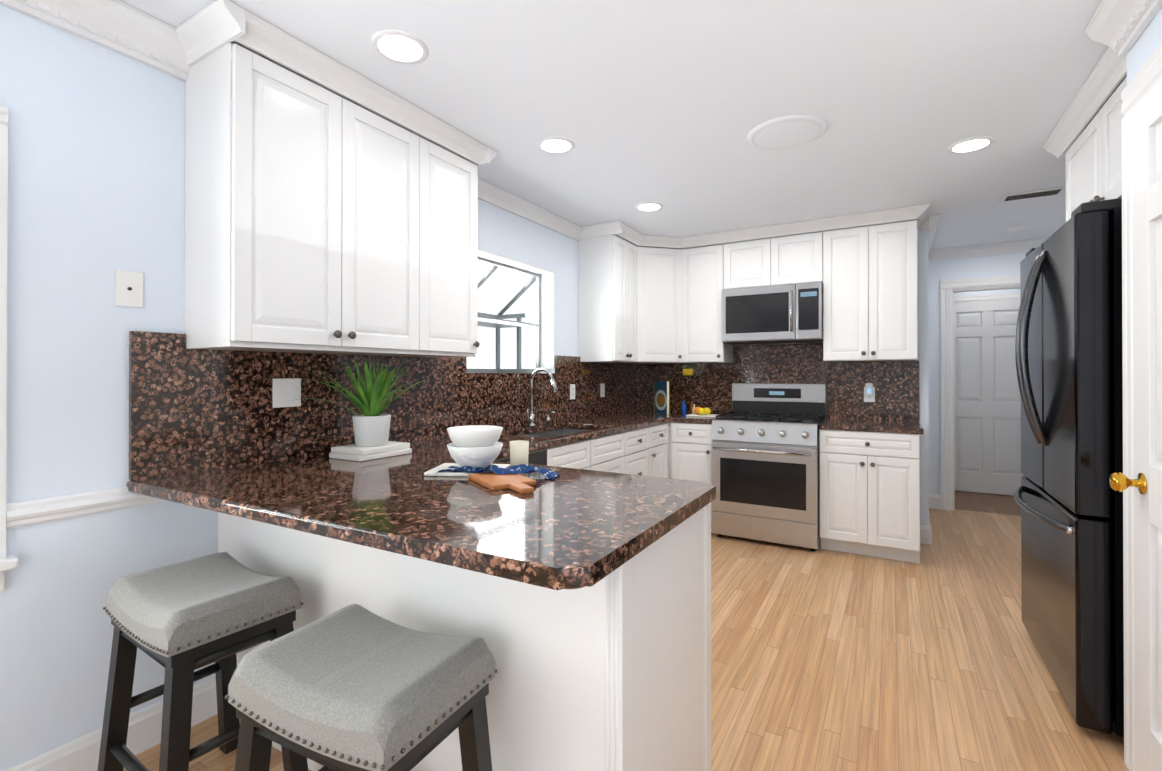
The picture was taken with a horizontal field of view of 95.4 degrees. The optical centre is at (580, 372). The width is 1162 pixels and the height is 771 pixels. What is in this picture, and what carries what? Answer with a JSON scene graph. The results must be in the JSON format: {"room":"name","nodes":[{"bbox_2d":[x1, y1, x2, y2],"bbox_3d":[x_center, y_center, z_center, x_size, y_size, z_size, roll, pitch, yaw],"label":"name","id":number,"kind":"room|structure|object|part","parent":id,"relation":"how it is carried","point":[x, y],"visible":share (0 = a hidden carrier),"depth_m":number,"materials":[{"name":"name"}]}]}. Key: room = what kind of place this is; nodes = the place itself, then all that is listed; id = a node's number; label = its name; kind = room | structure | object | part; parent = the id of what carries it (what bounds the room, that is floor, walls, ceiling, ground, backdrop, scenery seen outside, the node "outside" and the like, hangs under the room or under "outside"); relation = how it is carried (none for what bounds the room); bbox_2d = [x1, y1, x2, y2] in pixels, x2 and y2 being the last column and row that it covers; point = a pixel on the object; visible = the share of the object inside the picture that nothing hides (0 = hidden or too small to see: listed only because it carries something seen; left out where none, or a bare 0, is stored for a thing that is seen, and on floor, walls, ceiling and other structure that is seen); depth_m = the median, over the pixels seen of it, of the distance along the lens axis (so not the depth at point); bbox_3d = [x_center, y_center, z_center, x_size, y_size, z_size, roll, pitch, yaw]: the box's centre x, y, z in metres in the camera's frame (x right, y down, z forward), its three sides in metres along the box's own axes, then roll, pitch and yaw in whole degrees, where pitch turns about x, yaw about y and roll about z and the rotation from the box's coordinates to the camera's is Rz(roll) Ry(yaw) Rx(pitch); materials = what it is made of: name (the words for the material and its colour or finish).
{"room":"kitchen","nodes":[
{"label":"kitchen","id":0,"kind":"room"},
{"bbox_2d":[0,4,621,770],"bbox_3d":[-1.278,0.054,2.263,0.120,2.440,7.100,0,0,30],"label":"wall","id":1,"kind":"structure","parent":0,"point":[96,166],"depth_m":1.66,"materials":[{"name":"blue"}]},
{"bbox_2d":[0,105,18,591],"bbox_3d":[-1.942,-0.067,1.079,0.170,1.375,1.085,0,0,30],"label":"window frame","id":2,"kind":"structure","parent":1,"relation":"attached to","point":[10,562],"depth_m":1.50,"materials":[{"name":"white wood"}]},
{"bbox_2d":[6,486,167,528],"bbox_3d":[-2.180,0.407,0.576,0.024,0.070,3.280,0,0,30],"label":"trim","id":3,"kind":"structure","parent":1,"relation":"attached to","point":[25,513],"depth_m":1.62,"materials":[{"name":"white wood"}]},
{"bbox_2d":[0,0,189,80],"bbox_3d":[-2.177,-1.112,0.511,0.100,0.118,3.160,0,0,30],"label":"crown molding","id":4,"kind":"structure","parent":1,"relation":"attached to","point":[122,28],"depth_m":1.69,"materials":[{"name":"white wood"}]},
{"bbox_2d":[5,676,217,770],"bbox_3d":[-2.183,1.200,0.575,0.016,0.135,3.280,0,0,30],"label":"baseboard","id":5,"kind":"structure","parent":1,"relation":"attached to","point":[83,752],"depth_m":1.75,"materials":[{"name":"white"}]},
{"bbox_2d":[115,269,142,307],"bbox_3d":[-1.500,-0.278,1.756,0.007,0.118,0.075,0,0,30],"label":"outlet","id":6,"kind":"object","parent":1,"relation":"attached to","point":[128,288],"visible":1,"depth_m":1.75,"materials":[{"name":"white plastic"}]},
{"bbox_2d":[184,32,431,355],"bbox_3d":[-1.064,-0.591,2.181,0.329,0.990,0.850,0,0,30],"label":"upper cabinet","id":7,"kind":"object","parent":1,"relation":"attached to","point":[319,219],"depth_m":1.92,"materials":[{"name":"white paint"}]},
{"bbox_2d":[420,136,483,357],"bbox_3d":[-0.793,-0.589,2.645,0.329,0.990,0.455,0,0,30],"label":"upper cabinet","id":8,"kind":"object","parent":1,"relation":"attached to","point":[454,177],"depth_m":2.61,"materials":[{"name":"white paint"}]},
{"bbox_2d":[467,257,540,372],"bbox_3d":[-0.680,-0.369,3.699,0.539,0.809,0.981,0,0,30],"label":"garden window","id":9,"kind":"structure","parent":1,"relation":"in","point":[498,321],"depth_m":4.04,"materials":[{"name":"white metal"}]},
{"bbox_2d":[478,249,554,368],"bbox_3d":[-0.499,-0.393,3.592,0.120,0.736,0.982,0,0,30],"label":"window frame","id":10,"kind":"structure","parent":1,"relation":"attached to","point":[547,359],"depth_m":3.99,"materials":[{"name":"white wood"}]},
{"bbox_2d":[478,177,581,240],"bbox_3d":[-0.390,-1.113,3.590,0.070,0.090,1.580,0,0,30],"label":"crown molding","id":11,"kind":"structure","parent":1,"relation":"attached to","point":[488,192],"depth_m":3.60,"materials":[{"name":"white wood"}]},
{"bbox_2d":[578,221,685,363],"bbox_3d":[0.408,-0.621,4.355,0.672,1.068,0.690,0,0,30],"label":"upper cabinet","id":12,"kind":"object","parent":1,"relation":"attached to","point":[650,304],"depth_m":4.37,"materials":[{"name":"white paint"}]},
{"bbox_2d":[119,0,1126,249],"bbox_3d":[0.943,-1.215,2.328,4.250,0.100,9.650,0,0,30],"label":"ceiling","id":13,"kind":"structure","parent":0,"point":[669,104],"depth_m":2.22,"materials":[{"name":"white paint"}]},
{"bbox_2d":[371,30,428,63],"bbox_3d":[-0.648,-1.163,1.898,0.194,0.007,0.194,0,0,30],"label":"recessed light","id":14,"kind":"object","parent":13,"relation":"in","point":[400,47],"visible":1,"depth_m":1.89,"materials":[{"name":"white plastic"}]},
{"bbox_2d":[537,137,574,153],"bbox_3d":[-0.128,-1.159,2.706,0.194,0.007,0.194,0,0,30],"label":"recessed light","id":15,"kind":"object","parent":13,"relation":"in","point":[556,145],"visible":1,"depth_m":2.70,"materials":[{"name":"white plastic"}]},
{"bbox_2d":[635,202,662,211],"bbox_3d":[0.476,-1.155,3.697,0.194,0.007,0.194,0,0,30],"label":"recessed light","id":16,"kind":"object","parent":13,"relation":"in","point":[650,206],"visible":1,"depth_m":3.68,"materials":[{"name":"white plastic"}]},
{"bbox_2d":[747,115,827,149],"bbox_3d":[0.997,-1.156,2.569,0.364,0.014,0.364,0,0,30],"label":"ceiling speaker","id":17,"kind":"object","parent":13,"relation":"attached to","point":[786,132],"visible":0.98,"depth_m":2.54,"materials":[{"name":"white plastic"}]},
{"bbox_2d":[948,136,994,153],"bbox_3d":[1.992,-1.159,2.704,0.194,0.007,0.194,0,0,30],"label":"recessed light","id":18,"kind":"object","parent":13,"relation":"in","point":[971,145],"visible":1,"depth_m":2.70,"materials":[{"name":"white"}]},
{"bbox_2d":[1008,225,1028,231],"bbox_3d":[3.472,-1.142,4.201,0.130,0.030,0.130,0,0,30],"label":"smoke detector","id":19,"kind":"object","parent":13,"relation":"attached to","point":[1017,228],"visible":1,"depth_m":4.17,"materials":[{"name":"white plastic"}]},
{"bbox_2d":[999,187,1065,201],"bbox_3d":[2.933,-1.155,3.439,0.320,0.010,0.140,0,0,30],"label":"ceiling vent","id":20,"kind":"object","parent":13,"relation":"in","point":[1035,194],"visible":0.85,"depth_m":3.42,"materials":[{"name":"white metal"}]},
{"bbox_2d":[123,491,1128,770],"bbox_3d":[0.943,1.325,2.318,4.250,0.100,9.650,0,0,30],"label":"floor","id":21,"kind":"structure","parent":0,"point":[823,659],"depth_m":2.30,"materials":[{"name":"brown wood"}]},
{"bbox_2d":[97,552,307,770],"bbox_3d":[-1.097,0.934,1.539,0.481,0.675,0.371,0,0,33],"label":"stool","id":22,"kind":"object","parent":21,"relation":"on","point":[180,622],"visible":1,"depth_m":1.47,"materials":[{"name":"grey fabric"}]},
{"bbox_2d":[218,512,345,770],"bbox_3d":[-0.822,0.837,2.062,0.861,0.874,0.641,0,0,30],"label":"base cabinet","id":23,"kind":"object","parent":21,"relation":"on","point":[316,563],"depth_m":1.73,"materials":[{"name":"white paint"}]},
{"bbox_2d":[225,604,496,770],"bbox_3d":[-0.466,0.932,1.151,0.481,0.675,0.371,0,0,26],"label":"stool","id":24,"kind":"object","parent":21,"relation":"on","point":[354,687],"visible":1,"depth_m":1.08,"materials":[{"name":"grey fabric"}]},
{"bbox_2d":[346,502,710,770],"bbox_3d":[-0.125,0.835,1.638,0.883,0.874,0.667,0,0,30],"label":"base cabinet","id":25,"kind":"object","parent":21,"relation":"on","point":[611,671],"depth_m":1.29,"materials":[{"name":"white paint"}]},
{"bbox_2d":[497,423,668,477],"bbox_3d":[0.025,0.843,3.707,0.659,0.874,3.042,0,0,30],"label":"base cabinet","id":26,"kind":"object","parent":21,"relation":"on","point":[644,451],"visible":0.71,"depth_m":3.56,"materials":[{"name":"white paint"}]},
{"bbox_2d":[126,331,923,589],"bbox_3d":[0.524,0.207,2.871,2.368,0.910,3.983,0,0,30],"label":"countertop","id":27,"kind":"structure","parent":26,"relation":"on","point":[214,430],"depth_m":1.93,"materials":[{"name":"brown stone"}]},
{"bbox_2d":[273,378,300,407],"bbox_3d":[-1.218,0.084,2.192,0.008,0.118,0.118,0,0,30],"label":"outlet","id":28,"kind":"object","parent":27,"relation":"attached to","point":[285,391],"visible":0.98,"depth_m":2.19,"materials":[{"name":"white plastic"}]},
{"bbox_2d":[329,441,411,461],"bbox_3d":[-0.904,0.336,2.286,0.207,0.046,0.272,0,0,30],"label":"books","id":29,"kind":"object","parent":27,"relation":"on","point":[352,452],"visible":0.85,"depth_m":2.20,"materials":[{"name":"white paper"}]},
{"bbox_2d":[288,359,429,446],"bbox_3d":[-0.869,0.120,2.259,0.528,0.384,0.624,0,0,30],"label":"potted plant","id":30,"kind":"object","parent":29,"relation":"on","point":[371,424],"visible":1,"depth_m":2.23,"materials":[{"name":"green plant"}]},
{"bbox_2d":[526,368,558,425],"bbox_3d":[-0.218,0.166,3.617,0.244,0.396,0.283,0,0,30],"label":"faucet","id":31,"kind":"object","parent":27,"relation":"on","point":[530,416],"visible":1,"depth_m":3.58,"materials":[{"name":"silver metal"}]},
{"bbox_2d":[570,384,574,399],"bbox_3d":[-0.065,0.152,4.159,0.008,0.118,0.075,0,0,30],"label":"outlet","id":32,"kind":"object","parent":27,"relation":"attached to","point":[572,391],"visible":1,"depth_m":4.15,"materials":[{"name":"white plastic"}]},
{"bbox_2d":[600,383,604,396],"bbox_3d":[0.188,0.154,4.590,0.008,0.118,0.075,0,0,30],"label":"outlet","id":33,"kind":"object","parent":27,"relation":"attached to","point":[602,389],"visible":1,"depth_m":4.58,"materials":[{"name":"white plastic"}]},
{"bbox_2d":[654,381,668,413],"bbox_3d":[0.724,0.224,4.754,0.028,0.290,0.204,0,0,-25],"label":"cookbook","id":34,"kind":"object","parent":27,"relation":"on","point":[661,397],"visible":1,"depth_m":4.73,"materials":[{"name":"blue paper"}]},
{"bbox_2d":[682,400,686,413],"bbox_3d":[0.915,0.304,4.697,0.043,0.129,0.043,0,0,18],"label":"bottle","id":35,"kind":"object","parent":27,"relation":"on","point":[684,408],"depth_m":4.68,"materials":[{"name":"blue glass"}]},
{"bbox_2d":[683,369,692,374],"bbox_3d":[0.987,-0.005,4.881,0.100,0.060,0.005,0,0,30],"label":"outlet","id":36,"kind":"object","parent":27,"relation":"attached to","point":[687,371],"visible":1,"depth_m":4.88,"materials":[{"name":"yellow plastic"}]},
{"bbox_2d":[691,403,694,413],"bbox_3d":[0.991,0.323,4.629,0.030,0.090,0.030,0,0,18],"label":"bottle","id":37,"kind":"object","parent":27,"relation":"on","point":[692,405],"depth_m":4.63,"materials":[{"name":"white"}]},
{"bbox_2d":[686,407,716,416],"bbox_3d":[1.033,0.329,4.454,0.250,0.078,0.180,0,0,30],"label":"tray","id":38,"kind":"object","parent":27,"relation":"on","point":[702,412],"visible":0.98,"depth_m":4.42,"materials":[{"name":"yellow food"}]},
{"bbox_2d":[864,383,874,401],"bbox_3d":[2.245,0.157,4.120,0.075,0.149,0.046,0,0,30],"label":"outlet","id":39,"kind":"object","parent":27,"relation":"attached to","point":[869,398],"depth_m":4.12,"materials":[{"name":"white plastic"}]},
{"bbox_3d":[2.243,0.130,4.116,0.050,0.095,0.038,0,0,30],"label":"electrical outlet with night light","id":40,"kind":"part","parent":39,"relation":"part of","materials":[{"name":"plastic"}]},
{"bbox_2d":[669,422,711,531],"bbox_3d":[1.032,0.847,4.520,0.375,0.874,0.619,0,0,30],"label":"base cabinet","id":41,"kind":"object","parent":21,"relation":"on","point":[689,443],"depth_m":4.25,"materials":[{"name":"white paint"}]},
{"bbox_2d":[711,383,826,550],"bbox_3d":[1.484,0.687,4.164,0.752,1.190,0.734,0,0,30],"label":"range","id":42,"kind":"object","parent":21,"relation":"on","point":[765,471],"visible":1,"depth_m":3.94,"materials":[{"name":"silver metal"}]},
{"bbox_2d":[819,429,919,563],"bbox_3d":[2.117,0.844,3.884,0.606,0.874,0.619,0,0,30],"label":"base cabinet","id":43,"kind":"object","parent":21,"relation":"on","point":[869,493],"depth_m":3.61,"materials":[{"name":"white paint"}]},
{"bbox_2d":[1014,198,1123,739],"bbox_3d":[2.307,0.339,2.055,0.954,1.870,0.920,0,0,30],"label":"fridge","id":44,"kind":"object","parent":21,"relation":"on","point":[1068,357],"visible":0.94,"depth_m":1.86,"materials":[{"name":"black metal"}]},
{"bbox_2d":[675,220,928,525],"bbox_3d":[1.587,0.064,4.629,2.430,2.440,0.120,0,0,30],"label":"wall","id":45,"kind":"structure","parent":0,"point":[923,330],"depth_m":3.98,"materials":[{"name":"white paint"}]},
{"bbox_2d":[686,204,929,362],"bbox_3d":[1.444,-0.621,4.395,2.418,1.068,0.428,0,0,30],"label":"upper cabinet","id":46,"kind":"object","parent":45,"relation":"attached to","point":[868,275],"depth_m":3.99,"materials":[{"name":"white paint"}]},
{"bbox_2d":[722,281,822,344],"bbox_3d":[1.566,-0.466,4.308,0.752,0.440,0.451,0,0,30],"label":"microwave","id":47,"kind":"object","parent":46,"relation":"attached to","point":[782,313],"visible":1,"depth_m":4.15,"materials":[{"name":"silver metal"}]},
{"bbox_2d":[920,214,940,259],"bbox_3d":[2.927,-1.109,4.474,0.100,0.090,1.360,0,0,30],"label":"crown molding","id":48,"kind":"structure","parent":45,"relation":"attached to","point":[931,222],"depth_m":3.97,"materials":[{"name":"white wood"}]},
{"bbox_2d":[928,252,1026,494],"bbox_3d":[3.796,0.065,4.818,1.430,2.440,0.120,0,0,30],"label":"wall","id":49,"kind":"structure","parent":0,"point":[978,267],"depth_m":4.99,"materials":[{"name":"white"}]},
{"bbox_2d":[921,502,932,544],"bbox_3d":[2.937,1.216,4.493,0.030,0.135,1.300,0,0,30],"label":"baseboard","id":50,"kind":"structure","parent":49,"relation":"attached to","point":[928,531],"depth_m":3.95,"materials":[{"name":"white"}]},
{"bbox_2d":[929,494,936,508],"bbox_3d":[3.631,1.220,5.513,0.016,0.135,0.920,0,0,30],"label":"baseboard","id":51,"kind":"structure","parent":49,"relation":"attached to","point":[932,497],"depth_m":5.00,"materials":[{"name":"white wood"}]},
{"bbox_2d":[940,275,1019,510],"bbox_3d":[3.829,0.210,4.785,0.960,2.150,0.141,0,0,30],"label":"door frame","id":52,"kind":"structure","parent":49,"relation":"attached to","point":[948,288],"depth_m":4.94,"materials":[{"name":"white wood"}]},
{"bbox_2d":[928,238,1046,260],"bbox_3d":[3.753,-1.108,4.736,1.020,0.090,0.072,0,0,30],"label":"crown molding","id":53,"kind":"structure","parent":49,"relation":"attached to","point":[1016,246],"depth_m":4.78,"materials":[{"name":"white wood"}]},
{"bbox_2d":[954,289,1019,495],"bbox_3d":[4.361,0.069,5.692,1.380,2.440,0.120,0,0,30],"label":"wall","id":54,"kind":"structure","parent":0,"point":[987,292],"depth_m":5.63,"materials":[{"name":"white paint"}]},
{"bbox_2d":[954,300,1024,495],"bbox_3d":[4.301,0.263,5.590,0.772,2.035,0.107,0,0,30],"label":"hall door","id":55,"kind":"structure","parent":54,"relation":"in","point":[987,427],"depth_m":5.61,"materials":[{"name":"white wood"}]},
{"bbox_2d":[1126,7,1161,84],"bbox_3d":[0.676,0.044,-0.297,0.120,2.440,4.660,0,0,30],"label":"wall","id":56,"kind":"structure","parent":0,"point":[1148,42],"depth_m":1.59,"materials":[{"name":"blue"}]},
{"bbox_2d":[1043,47,1126,221],"bbox_3d":[2.414,-0.910,2.041,0.758,0.508,1.115,0,0,30],"label":"upper cabinet","id":57,"kind":"object","parent":56,"relation":"attached to","point":[1093,155],"visible":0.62,"depth_m":2.18,"materials":[{"name":"white paint"}]},
{"bbox_2d":[1085,0,1161,56],"bbox_3d":[0.580,-1.115,-0.235,0.100,0.118,4.660,0,0,30],"label":"crown molding","id":58,"kind":"structure","parent":56,"relation":"attached to","point":[1116,24],"depth_m":1.66,"materials":[{"name":"white wood"}]},
{"bbox_2d":[1109,77,1161,770],"bbox_3d":[1.494,0.219,1.298,0.107,2.086,0.832,0,0,30],"label":"door","id":59,"kind":"structure","parent":56,"relation":"in","point":[1146,482],"depth_m":1.55,"materials":[{"name":"white wood"}]},
{"bbox_2d":[1121,43,1161,770],"bbox_3d":[1.521,0.175,1.283,0.020,2.190,1.020,0,0,30],"label":"door frame","id":60,"kind":"structure","parent":56,"relation":"attached to","point":[1142,83],"depth_m":1.68,"materials":[{"name":"white wood"}]},
{"label":"outside","id":61,"kind":"structure","parent":0,"visible":0},
{"bbox_2d":[467,261,535,368],"bbox_3d":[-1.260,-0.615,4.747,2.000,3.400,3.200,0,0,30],"label":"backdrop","id":62,"kind":"structure","parent":61,"point":[499,288],"depth_m":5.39,"materials":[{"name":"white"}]}
]}

